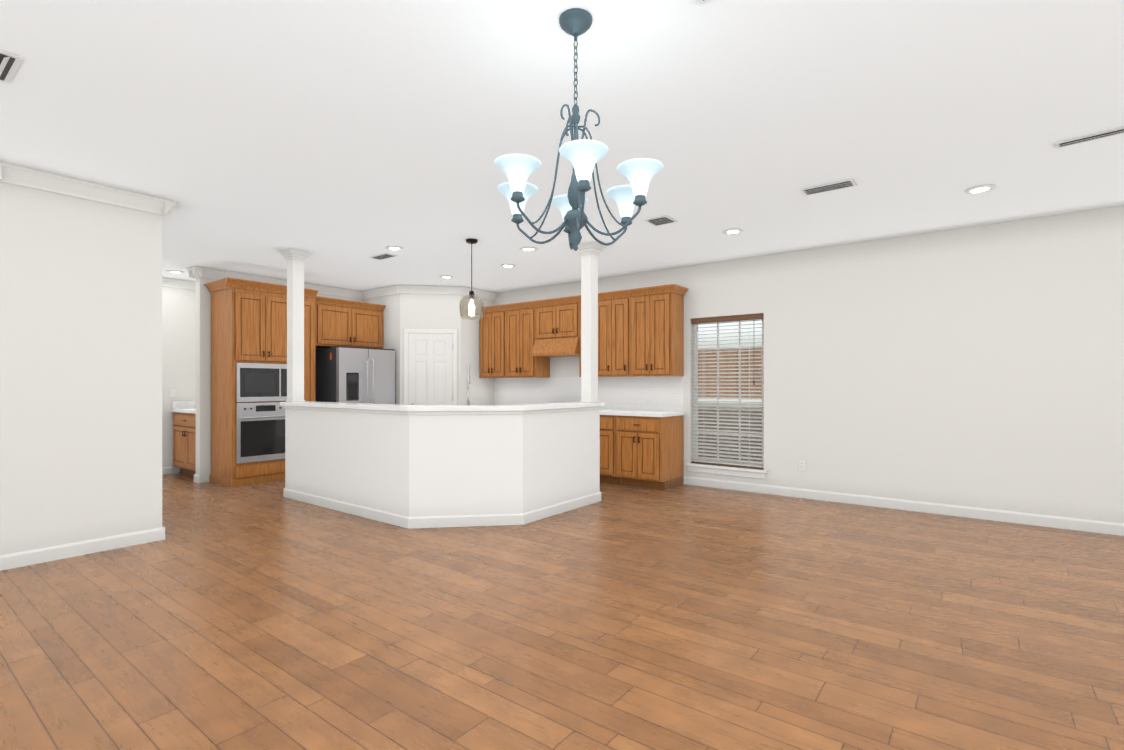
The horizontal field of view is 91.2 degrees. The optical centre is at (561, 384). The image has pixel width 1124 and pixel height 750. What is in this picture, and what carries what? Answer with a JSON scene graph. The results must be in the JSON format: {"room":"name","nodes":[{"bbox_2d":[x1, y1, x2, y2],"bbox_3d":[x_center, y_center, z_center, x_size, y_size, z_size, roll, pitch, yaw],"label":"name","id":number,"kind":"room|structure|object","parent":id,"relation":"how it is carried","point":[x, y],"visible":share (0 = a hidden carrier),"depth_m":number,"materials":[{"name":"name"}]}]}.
{"room":"open-plan dining room","nodes":[
{"label":"open-plan dining room","id":0,"kind":"room"},
{"bbox_2d":[0,182,161,554],"bbox_3d":[-6.014,-0.119,4.061,3.955,2.740,3.985,0,0,37],"label":"wall","id":1,"kind":"structure","parent":0,"point":[80,369],"depth_m":4.03,"materials":[{"name":"white paint"}]},
{"bbox_2d":[0,526,162,570],"bbox_3d":[-3.523,1.201,4.069,0.031,0.100,0.926,0,0,37],"label":"baseboard","id":2,"kind":"structure","parent":1,"relation":"attached to","point":[34,556],"depth_m":4.01,"materials":[{"name":"white paint"}]},
{"bbox_2d":[160,527,164,539],"bbox_3d":[-4.733,1.200,5.600,3.811,0.100,0.016,0,0,37],"label":"baseboard","id":3,"kind":"structure","parent":1,"relation":"attached to","point":[162,529],"depth_m":4.44,"materials":[{"name":"white paint"}]},
{"bbox_2d":[0,161,497,299],"bbox_3d":[-4.396,-1.431,5.992,3.870,0.115,8.700,0,0,37],"label":"crown molding","id":4,"kind":"structure","parent":1,"relation":"attached to","point":[41,180],"depth_m":4.38,"materials":[{"name":"white paint"}]},
{"bbox_2d":[162,286,195,473],"bbox_3d":[-5.700,-0.121,7.605,0.160,2.740,2.035,0,0,37],"label":"wall","id":5,"kind":"structure","parent":0,"point":[179,340],"depth_m":7.78,"materials":[{"name":"white paint"}]},
{"bbox_2d":[162,467,171,474],"bbox_3d":[-5.853,1.199,7.260,0.016,0.100,1.210,0,0,37],"label":"baseboard","id":6,"kind":"structure","parent":5,"relation":"attached to","point":[165,470],"depth_m":7.68,"materials":[{"name":"white paint"}]},
{"bbox_2d":[196,277,362,482],"bbox_3d":[-3.547,-0.121,8.502,0.140,2.740,3.680,0,0,37],"label":"wall","id":7,"kind":"structure","parent":0,"point":[203,382],"depth_m":7.04,"materials":[{"name":"white paint"}]},
{"bbox_2d":[315,296,385,348],"bbox_3d":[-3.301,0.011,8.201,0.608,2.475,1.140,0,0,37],"label":"upper cabinet","id":8,"kind":"object","parent":7,"relation":"attached to","point":[341,322],"visible":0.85,"depth_m":8.01,"materials":[{"name":"brown wood"}]},
{"bbox_2d":[363,293,493,404],"bbox_3d":[-2.151,-0.121,8.899,1.600,2.740,1.356,0,0,37],"label":"wall","id":9,"kind":"structure","parent":0,"point":[402,312],"depth_m":8.37,"materials":[{"name":"white paint"}]},
{"bbox_2d":[404,329,456,404],"bbox_3d":[-1.984,0.203,8.310,0.567,2.092,0.567,0,0,37],"label":"pantry door","id":10,"kind":"structure","parent":9,"relation":"in","point":[430,366],"depth_m":8.31,"materials":[{"name":"white paint"}]},
{"bbox_2d":[0,473,1123,749],"bbox_3d":[-1.171,1.301,3.601,12.600,0.100,9.200,0,0,37],"label":"floor","id":11,"kind":"structure","parent":0,"point":[272,617],"depth_m":2.79,"materials":[{"name":"brown wood"}]},
{"bbox_2d":[171,401,195,475],"bbox_3d":[-4.905,0.739,7.679,1.010,1.020,0.665,0,0,37],"label":"base cabinet","id":12,"kind":"object","parent":11,"relation":"on","point":[184,438],"visible":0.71,"depth_m":7.52,"materials":[{"name":"brown wood"}]},
{"bbox_2d":[204,277,317,487],"bbox_3d":[-3.946,-0.021,7.263,0.718,2.540,1.135,0,0,37],"label":"tall cabinet","id":13,"kind":"object","parent":11,"relation":"on","point":[248,356],"visible":0.71,"depth_m":6.93,"materials":[{"name":"brown wood"}]},
{"bbox_2d":[316,346,394,403],"bbox_3d":[-3.080,0.356,8.137,0.866,1.785,0.912,0,0,37],"label":"refrigerator","id":14,"kind":"object","parent":11,"relation":"on","point":[345,374],"visible":0.46,"depth_m":7.83,"materials":[{"name":"grey metal"}]},
{"bbox_2d":[280,401,604,528],"bbox_3d":[-1.338,0.720,6.022,2.980,1.061,2.030,0,0,37],"label":"bar","id":15,"kind":"object","parent":11,"relation":"on","point":[422,466],"visible":1,"depth_m":5.03,"materials":[{"name":"white paint"}]},
{"bbox_2d":[279,248,311,401],"bbox_3d":[-2.976,-0.652,6.141,0.244,1.677,0.244,0,0,37],"label":"column","id":16,"kind":"structure","parent":15,"relation":"on","point":[295,258],"depth_m":6.09,"materials":[{"name":"white paint"}]},
{"bbox_2d":[577,242,604,402],"bbox_3d":[0.295,-0.651,5.903,0.244,1.677,0.244,0,0,37],"label":"column","id":17,"kind":"structure","parent":15,"relation":"on","point":[590,252],"depth_m":5.86,"materials":[{"name":"white paint"}]},
{"bbox_2d":[600,412,613,483],"bbox_3d":[0.550,0.814,7.300,0.737,0.870,0.624,0,0,37],"label":"base cabinet","id":18,"kind":"object","parent":11,"relation":"on","point":[606,422],"depth_m":6.91,"materials":[{"name":"brown wood"}]},
{"bbox_2d":[614,416,683,489],"bbox_3d":[1.095,0.815,6.885,0.632,0.870,0.624,0,0,37],"label":"base cabinet","id":19,"kind":"object","parent":11,"relation":"on","point":[641,431],"depth_m":6.65,"materials":[{"name":"brown wood"}]},
{"bbox_2d":[600,408,684,415],"bbox_3d":[0.808,0.357,7.100,1.399,0.040,0.630,0,0,37],"label":"countertop","id":20,"kind":"structure","parent":19,"relation":"on","point":[609,411],"depth_m":6.79,"materials":[{"name":"white stone"}]},
{"bbox_3d":[-1.354,0.789,6.137,2.756,0.922,1.806,0,0,37],"label":"countertop","id":21,"kind":"structure","parent":11,"relation":"on","visible":0},
{"bbox_2d":[467,364,470,404],"bbox_3d":[-0.889,0.069,5.303,0.224,0.535,0.188,0,0,37],"label":"kitchen faucet","id":22,"kind":"object","parent":21,"relation":"on","point":[468,375],"visible":0.75,"depth_m":5.21,"materials":[{"name":"silver metal"}]},
{"bbox_2d":[0,0,1123,292],"bbox_3d":[-1.171,-1.539,3.600,12.600,0.100,9.200,0,0,37],"label":"ceiling","id":23,"kind":"structure","parent":0,"point":[342,140],"depth_m":3.10,"materials":[{"name":"white paint"}]},
{"bbox_2d":[0,50,22,83],"bbox_3d":[-2.687,-1.478,2.467,0.340,0.023,0.340,0,0,37],"label":"ceiling vent","id":24,"kind":"object","parent":23,"relation":"in","point":[10,63],"visible":0.95,"depth_m":2.54,"materials":[{"name":"white metal"}]},
{"bbox_2d":[167,270,183,273],"bbox_3d":[-5.081,-1.484,7.230,0.190,0.012,0.190,0,0,37],"label":"recessed light","id":25,"kind":"object","parent":23,"relation":"in","point":[175,271],"visible":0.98,"depth_m":7.19,"materials":[{"name":"white paint"}]},
{"bbox_2d":[369,253,396,259],"bbox_3d":[-2.067,-1.480,6.369,0.320,0.019,0.160,0,0,37],"label":"ceiling vent","id":26,"kind":"object","parent":23,"relation":"in","point":[383,256],"visible":1,"depth_m":6.34,"materials":[{"name":"white metal"}]},
{"bbox_2d":[385,246,402,250],"bbox_3d":[-1.821,-1.484,5.981,0.190,0.012,0.190,0,0,37],"label":"recessed light","id":27,"kind":"object","parent":23,"relation":"in","point":[395,248],"visible":0.96,"depth_m":5.97,"materials":[{"name":"white paint"}]},
{"bbox_2d":[440,275,453,278],"bbox_3d":[-1.588,-1.484,7.575,0.190,0.012,0.190,0,0,37],"label":"recessed light","id":28,"kind":"object","parent":23,"relation":"in","point":[446,276],"visible":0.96,"depth_m":7.53,"materials":[{"name":"white paint"}]},
{"bbox_2d":[459,238,483,319],"bbox_3d":[-0.928,-1.087,5.653,0.250,0.804,0.250,0,0,37],"label":"light","id":29,"kind":"object","parent":23,"relation":"hanging from","point":[471,298],"visible":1,"depth_m":5.61,"materials":[{"name":"clear glass"}]},
{"bbox_2d":[501,264,515,267],"bbox_3d":[-0.671,-1.484,6.865,0.190,0.012,0.190,0,0,37],"label":"recessed light","id":30,"kind":"object","parent":23,"relation":"in","point":[507,265],"visible":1,"depth_m":6.84,"materials":[{"name":"white paint"}]},
{"bbox_2d":[520,247,536,250],"bbox_3d":[-0.363,-1.484,6.014,0.190,0.012,0.190,0,0,37],"label":"recessed light","id":31,"kind":"object","parent":23,"relation":"in","point":[528,249],"visible":0.98,"depth_m":6.00,"materials":[{"name":"white paint"}]},
{"bbox_2d":[494,8,663,250],"bbox_3d":[0.056,-1.016,2.240,0.712,0.944,0.697,0,0,37],"label":"dining chandelier","id":32,"kind":"object","parent":23,"relation":"hanging from","point":[582,156],"visible":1,"depth_m":2.18,"materials":[{"name":"grey metal"}]},
{"bbox_2d":[644,215,677,225],"bbox_3d":[0.897,-1.479,4.979,0.220,0.020,0.220,0,0,37],"label":"ceiling vent","id":33,"kind":"object","parent":23,"relation":"in","point":[660,220],"visible":0.96,"depth_m":4.95,"materials":[{"name":"white metal"}]},
{"bbox_2d":[696,0,711,5],"bbox_3d":[0.577,-1.477,1.867,0.400,0.025,0.400,0,0,37],"label":"ceiling vent","id":34,"kind":"object","parent":23,"relation":"in","point":[701,2],"visible":1,"depth_m":2.12,"materials":[{"name":"white metal"}]},
{"bbox_2d":[723,229,742,234],"bbox_3d":[1.656,-1.484,5.332,0.190,0.012,0.190,0,0,37],"label":"recessed light","id":35,"kind":"object","parent":23,"relation":"in","point":[732,231],"visible":1,"depth_m":5.33,"materials":[{"name":"white paint"}]},
{"bbox_2d":[800,179,856,195],"bbox_3d":[2.003,-1.479,4.137,0.360,0.019,0.160,0,0,37],"label":"ceiling vent","id":36,"kind":"object","parent":23,"relation":"in","point":[828,187],"visible":1,"depth_m":4.12,"materials":[{"name":"white metal"}]},
{"bbox_2d":[965,184,995,193],"bbox_3d":[3.176,-1.483,4.175,0.190,0.012,0.190,0,0,37],"label":"recessed light","id":37,"kind":"object","parent":23,"relation":"in","point":[981,189],"visible":0.96,"depth_m":4.16,"materials":[{"name":"white paint"}]},
{"bbox_2d":[1054,127,1123,148],"bbox_3d":[3.396,-1.479,3.077,0.100,0.018,0.950,0,0,-45],"label":"ceiling vent","id":38,"kind":"object","parent":23,"relation":"in","point":[1091,137],"visible":0.95,"depth_m":3.29,"materials":[{"name":"white metal"}]},
{"bbox_2d":[494,205,1123,522],"bbox_3d":[2.012,-0.120,6.683,11.190,2.740,0.160,0,0,37],"label":"wall","id":39,"kind":"structure","parent":0,"point":[981,366],"depth_m":5.32,"materials":[{"name":"white paint"}]},
{"bbox_2d":[477,304,504,377],"bbox_3d":[-0.984,-0.661,8.639,0.566,1.100,0.350,0,0,37],"label":"upper cabinet","id":40,"kind":"object","parent":39,"relation":"attached to","point":[492,325],"depth_m":8.48,"materials":[{"name":"brown wood"}]},
{"bbox_2d":[505,302,549,377],"bbox_3d":[-0.524,-0.661,8.289,0.590,1.100,0.350,0,0,37],"label":"upper cabinet","id":41,"kind":"object","parent":39,"relation":"attached to","point":[518,362],"depth_m":8.16,"materials":[{"name":"brown wood"}]},
{"bbox_2d":[529,296,576,359],"bbox_3d":[-0.003,-0.813,7.842,0.780,0.795,0.430,0,0,37],"label":"upper cabinet","id":42,"kind":"object","parent":39,"relation":"attached to","point":[552,322],"depth_m":7.75,"materials":[{"name":"brown wood"}]},
{"bbox_2d":[577,293,608,376],"bbox_3d":[0.465,-0.661,7.536,0.336,1.100,0.350,0,0,37],"label":"upper cabinet","id":43,"kind":"object","parent":39,"relation":"attached to","point":[599,294],"depth_m":7.47,"materials":[{"name":"brown wood"}]},
{"bbox_2d":[601,292,616,375],"bbox_3d":[0.650,-0.661,7.395,0.372,1.100,0.350,0,0,37],"label":"upper cabinet","id":44,"kind":"object","parent":39,"relation":"attached to","point":[608,299],"depth_m":7.20,"materials":[{"name":"brown wood"}]},
{"bbox_2d":[617,289,628,375],"bbox_3d":[0.834,-0.661,7.255,0.336,1.100,0.350,0,0,37],"label":"upper cabinet","id":45,"kind":"object","parent":39,"relation":"attached to","point":[622,295],"depth_m":7.08,"materials":[{"name":"brown wood"}]},
{"bbox_2d":[629,284,684,375],"bbox_3d":[1.199,-0.660,6.977,0.580,1.100,0.350,0,0,37],"label":"upper cabinet","id":46,"kind":"object","parent":39,"relation":"attached to","point":[640,332],"depth_m":6.82,"materials":[{"name":"brown wood"}]},
{"bbox_2d":[685,320,767,478],"bbox_3d":[1.994,0.125,6.652,1.000,1.910,0.180,0,0,37],"label":"window","id":47,"kind":"structure","parent":39,"relation":"in","point":[729,470],"depth_m":6.68,"materials":[{"name":"white paint"}]},
{"bbox_2d":[692,313,763,468],"bbox_3d":[1.990,0.075,6.647,0.876,1.802,0.080,0,0,37],"label":"window blinds","id":48,"kind":"object","parent":47,"relation":"attached to","point":[728,319],"visible":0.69,"depth_m":6.63,"materials":[{"name":"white plastic"}]},
{"bbox_2d":[799,460,805,470],"bbox_3d":[2.659,0.890,6.084,0.070,0.114,0.008,0,0,37],"label":"outlet","id":49,"kind":"object","parent":39,"relation":"attached to","point":[802,465],"visible":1,"depth_m":6.08,"materials":[{"name":"white plastic"}]},
{"bbox_2d":[684,476,1123,535],"bbox_3d":[3.902,1.200,5.134,5.945,0.100,0.016,0,0,37],"label":"baseboard","id":50,"kind":"structure","parent":39,"relation":"attached to","point":[1086,525],"depth_m":5.38,"materials":[{"name":"white paint"}]},
{"label":"outside","id":51,"kind":"structure","parent":0,"visible":0},
{"bbox_2d":[698,319,761,463],"bbox_3d":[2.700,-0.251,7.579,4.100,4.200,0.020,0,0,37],"label":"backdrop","id":52,"kind":"structure","parent":51,"point":[734,345],"depth_m":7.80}
]}

